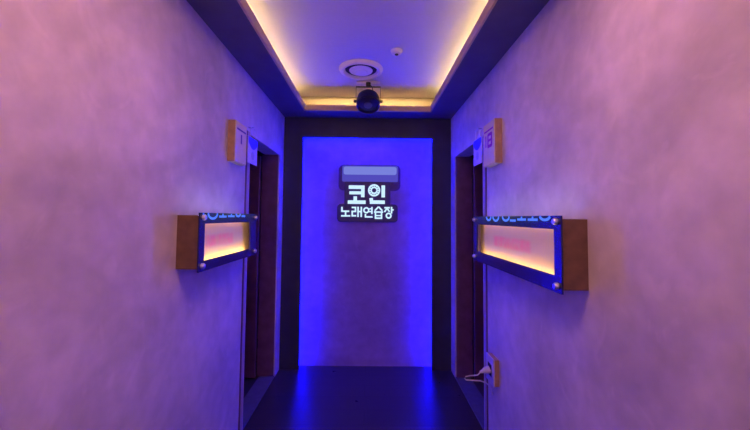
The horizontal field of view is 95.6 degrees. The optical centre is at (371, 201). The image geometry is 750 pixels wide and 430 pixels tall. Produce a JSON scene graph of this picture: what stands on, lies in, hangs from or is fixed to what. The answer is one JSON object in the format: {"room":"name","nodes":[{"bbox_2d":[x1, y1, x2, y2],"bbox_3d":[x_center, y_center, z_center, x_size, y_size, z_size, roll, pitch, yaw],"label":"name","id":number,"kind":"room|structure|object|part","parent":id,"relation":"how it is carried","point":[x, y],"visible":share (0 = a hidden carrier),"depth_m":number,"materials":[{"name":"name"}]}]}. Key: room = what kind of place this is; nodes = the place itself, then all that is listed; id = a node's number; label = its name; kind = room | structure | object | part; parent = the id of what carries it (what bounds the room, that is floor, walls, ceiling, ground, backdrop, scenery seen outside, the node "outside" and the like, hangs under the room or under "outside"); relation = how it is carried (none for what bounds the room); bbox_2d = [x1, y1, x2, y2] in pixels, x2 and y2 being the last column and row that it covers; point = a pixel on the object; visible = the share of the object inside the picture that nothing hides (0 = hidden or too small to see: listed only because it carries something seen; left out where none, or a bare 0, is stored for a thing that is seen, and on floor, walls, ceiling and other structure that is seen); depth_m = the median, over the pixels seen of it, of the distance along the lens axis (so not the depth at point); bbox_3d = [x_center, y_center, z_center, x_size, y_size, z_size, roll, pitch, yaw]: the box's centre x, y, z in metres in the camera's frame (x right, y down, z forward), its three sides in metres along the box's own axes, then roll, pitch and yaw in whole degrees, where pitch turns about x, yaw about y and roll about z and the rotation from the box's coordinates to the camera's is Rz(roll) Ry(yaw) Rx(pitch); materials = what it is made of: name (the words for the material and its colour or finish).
{"room":"entertainment venue","nodes":[
{"label":"entertainment venue","id":0,"kind":"room"},
{"bbox_2d":[0,0,284,429],"bbox_3d":[-0.872,0.105,0.389,0.130,2.580,6.000,1,-3,0],"label":"wall","id":1,"kind":"structure","parent":0,"point":[115,115],"depth_m":1.08,"materials":[{"name":"paint"}]},
{"bbox_2d":[176,213,257,272],"bbox_3d":[-0.761,0.187,1.761,0.113,0.251,0.708,1,-3,0],"label":"wall sign","id":2,"kind":"object","parent":1,"relation":"attached to","point":[205,241],"visible":1,"depth_m":1.59,"materials":[{"name":"blue plastic"}]},
{"bbox_3d":[-0.786,0.188,1.761,0.064,0.205,0.664,1,-3,0],"label":"light panel","id":3,"kind":"part","parent":2,"relation":"part of","materials":[{"name":"white plastic"}]},
{"bbox_2d":[227,120,246,165],"bbox_3d":[-0.791,-0.340,2.004,0.046,0.237,0.173,1,-3,0],"label":"number sign","id":4,"kind":"object","parent":1,"relation":"attached to","point":[237,132],"visible":1,"depth_m":1.95,"materials":[{"name":"beige plastic"}]},
{"bbox_2d":[238,130,249,429],"bbox_3d":[-0.822,0.511,2.192,0.004,1.945,0.056,1,-3,0],"label":"trim","id":5,"kind":"structure","parent":1,"relation":"attached to","point":[248,132],"depth_m":2.18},
{"bbox_2d":[247,126,257,165],"bbox_3d":[-0.797,-0.370,2.242,0.041,0.253,0.175,1,-3,0],"label":"card","id":6,"kind":"object","parent":1,"relation":"hanging from","point":[252,144],"visible":1,"depth_m":2.23,"materials":[{"name":"paper"}]},
{"bbox_2d":[243,155,278,428],"bbox_3d":[-1.251,0.533,2.630,0.846,1.934,0.784,1,-3,0],"label":"door","id":7,"kind":"structure","parent":1,"relation":"in","point":[263,345],"depth_m":2.95,"materials":[{"name":"wood"}]},
{"bbox_2d":[187,0,548,118],"bbox_3d":[-0.014,-0.956,0.327,1.565,0.071,5.761,1,-3,0],"label":"trim","id":8,"kind":"structure","parent":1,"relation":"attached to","point":[508,19],"depth_m":1.94,"materials":[{"name":"paint"}]},
{"bbox_2d":[256,150,264,362],"bbox_3d":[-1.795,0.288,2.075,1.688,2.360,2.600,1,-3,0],"label":"door frame","id":9,"kind":"structure","parent":0,"point":[259,153],"depth_m":3.28,"materials":[{"name":"brown wood"}]},
{"bbox_2d":[243,363,483,429],"bbox_3d":[-0.038,1.460,0.280,5.200,0.120,6.100,1,-3,0],"label":"floor","id":10,"kind":"structure","parent":0,"point":[308,397],"depth_m":2.57,"materials":[{"name":"tile"}]},
{"bbox_2d":[299,138,431,366],"bbox_3d":[-0.048,0.385,3.305,1.565,2.320,0.159,1,-3,0],"label":"wall","id":11,"kind":"structure","parent":0,"point":[365,297],"depth_m":3.21,"materials":[{"name":"paint"}]},
{"bbox_2d":[279,117,450,370],"bbox_3d":[-0.047,0.379,3.186,1.565,2.320,0.080,1,-3,0],"label":"trim","id":12,"kind":"structure","parent":11,"relation":"attached to","point":[296,129],"depth_m":3.16,"materials":[{"name":"black wood"}]},
{"bbox_2d":[337,165,399,221],"bbox_3d":[-0.027,-0.073,3.229,0.596,0.544,0.040,1,-3,0],"label":"wall sign","id":13,"kind":"object","parent":11,"relation":"attached to","point":[366,188],"visible":1,"depth_m":3.22,"materials":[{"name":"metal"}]},
{"bbox_3d":[-0.015,-0.260,3.227,0.530,0.151,0.006,1,-3,0],"label":"blank panel","id":14,"kind":"part","parent":13,"relation":"part of","materials":[{"name":"white plastic"}]},
{"bbox_2d":[246,0,487,97],"bbox_3d":[-0.013,-1.144,0.456,1.825,0.060,6.000,1,-3,0],"label":"ceiling","id":15,"kind":"structure","parent":0,"point":[311,39],"depth_m":2.16,"materials":[{"name":"white paint"}]},
{"bbox_2d":[339,59,382,79],"bbox_3d":[-0.082,-0.998,2.601,0.336,0.027,0.336,1,-3,0],"label":"ceiling vent","id":16,"kind":"object","parent":15,"relation":"in","point":[356,69],"visible":1,"depth_m":2.56,"materials":[{"name":"white plastic"}]},
{"bbox_2d":[301,97,434,105],"bbox_3d":[-0.035,-0.898,3.328,1.565,0.156,0.239,1,-3,0],"label":"trim","id":17,"kind":"structure","parent":15,"relation":"attached to","point":[307,100],"depth_m":3.21,"materials":[{"name":"paint"}]},
{"bbox_2d":[354,81,382,113],"bbox_3d":[-0.029,-0.873,2.838,0.206,0.253,0.206,-2,-4,41],"label":"spotlight","id":18,"kind":"object","parent":15,"relation":"hanging from","point":[368,101],"visible":1,"depth_m":2.82,"materials":[{"name":"black metal"}]},
{"bbox_3d":[-0.028,-0.996,2.851,0.200,0.006,0.044,1,-3,0],"label":"plate","id":19,"kind":"part","parent":18,"relation":"part of","materials":[{"name":"white metal"}]},
{"bbox_2d":[391,48,401,55],"bbox_3d":[0.169,-1.006,2.308,0.080,0.034,0.080,1,-3,0],"label":"ceiling sensor","id":20,"kind":"object","parent":15,"relation":"attached to","point":[395,51],"visible":1,"depth_m":2.29,"materials":[{"name":"white plastic"}]},
{"bbox_2d":[470,149,482,363],"bbox_3d":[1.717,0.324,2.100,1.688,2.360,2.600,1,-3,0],"label":"door frame","id":21,"kind":"structure","parent":0,"point":[472,156],"depth_m":3.29,"materials":[{"name":"brown wood"}]},
{"bbox_2d":[451,0,749,429],"bbox_3d":[0.823,0.123,0.401,0.130,2.580,6.000,1,-3,0],"label":"wall","id":22,"kind":"structure","parent":0,"point":[630,119],"depth_m":1.01,"materials":[{"name":"paint"}]},
{"bbox_2d":[455,157,483,429],"bbox_3d":[1.160,0.558,2.647,0.846,1.934,0.784,1,-3,0],"label":"door","id":23,"kind":"structure","parent":22,"relation":"in","point":[469,306],"depth_m":2.97,"materials":[{"name":"wood"}]},
{"bbox_2d":[474,127,482,165],"bbox_3d":[0.730,-0.375,2.301,0.041,0.256,0.170,1,-3,0],"label":"sign","id":24,"kind":"object","parent":22,"relation":"hanging from","point":[478,158],"visible":1,"depth_m":2.29,"materials":[{"name":"paper"}]},
{"bbox_2d":[483,135,487,429],"bbox_3d":[0.738,0.527,2.203,0.004,1.945,0.056,1,-3,0],"label":"trim","id":25,"kind":"structure","parent":22,"relation":"attached to","point":[484,168],"depth_m":2.20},
{"bbox_2d":[483,118,501,167],"bbox_3d":[0.727,-0.345,2.049,0.046,0.260,0.188,1,-3,0],"label":"number sign","id":26,"kind":"object","parent":22,"relation":"attached to","point":[492,130],"visible":1,"depth_m":1.98,"materials":[{"name":"beige plastic"}]},
{"bbox_2d":[486,352,498,386],"bbox_3d":[0.720,1.001,2.025,0.035,0.154,0.124,1,-3,0],"label":"wall outlet","id":27,"kind":"object","parent":22,"relation":"attached to","point":[492,361],"visible":0.98,"depth_m":1.98,"materials":[{"name":"white plastic"}]},
{"bbox_2d":[464,366,492,395],"bbox_3d":[0.638,1.071,2.021,0.179,0.181,0.042,1,-3,0],"label":"plug","id":28,"kind":"object","parent":27,"relation":"attached to","point":[486,370],"visible":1,"depth_m":2.02,"materials":[{"name":"white plastic"}]},
{"bbox_3d":[0.707,1.001,2.025,0.008,0.154,0.124,1,-3,0],"label":"plate","id":29,"kind":"part","parent":27,"relation":"part of","materials":[{"name":"white plastic"}]},
{"bbox_2d":[472,215,588,294],"bbox_3d":[0.691,0.208,1.656,0.113,0.272,0.978,1,-3,0],"label":"wall sign","id":30,"kind":"object","parent":22,"relation":"attached to","point":[549,252],"visible":1,"depth_m":1.37,"materials":[{"name":"blue plastic"}]},
{"bbox_3d":[0.716,0.209,1.656,0.064,0.226,0.934,1,-3,0],"label":"light panel","id":31,"kind":"part","parent":30,"relation":"part of","materials":[{"name":"white plastic"}]}
]}

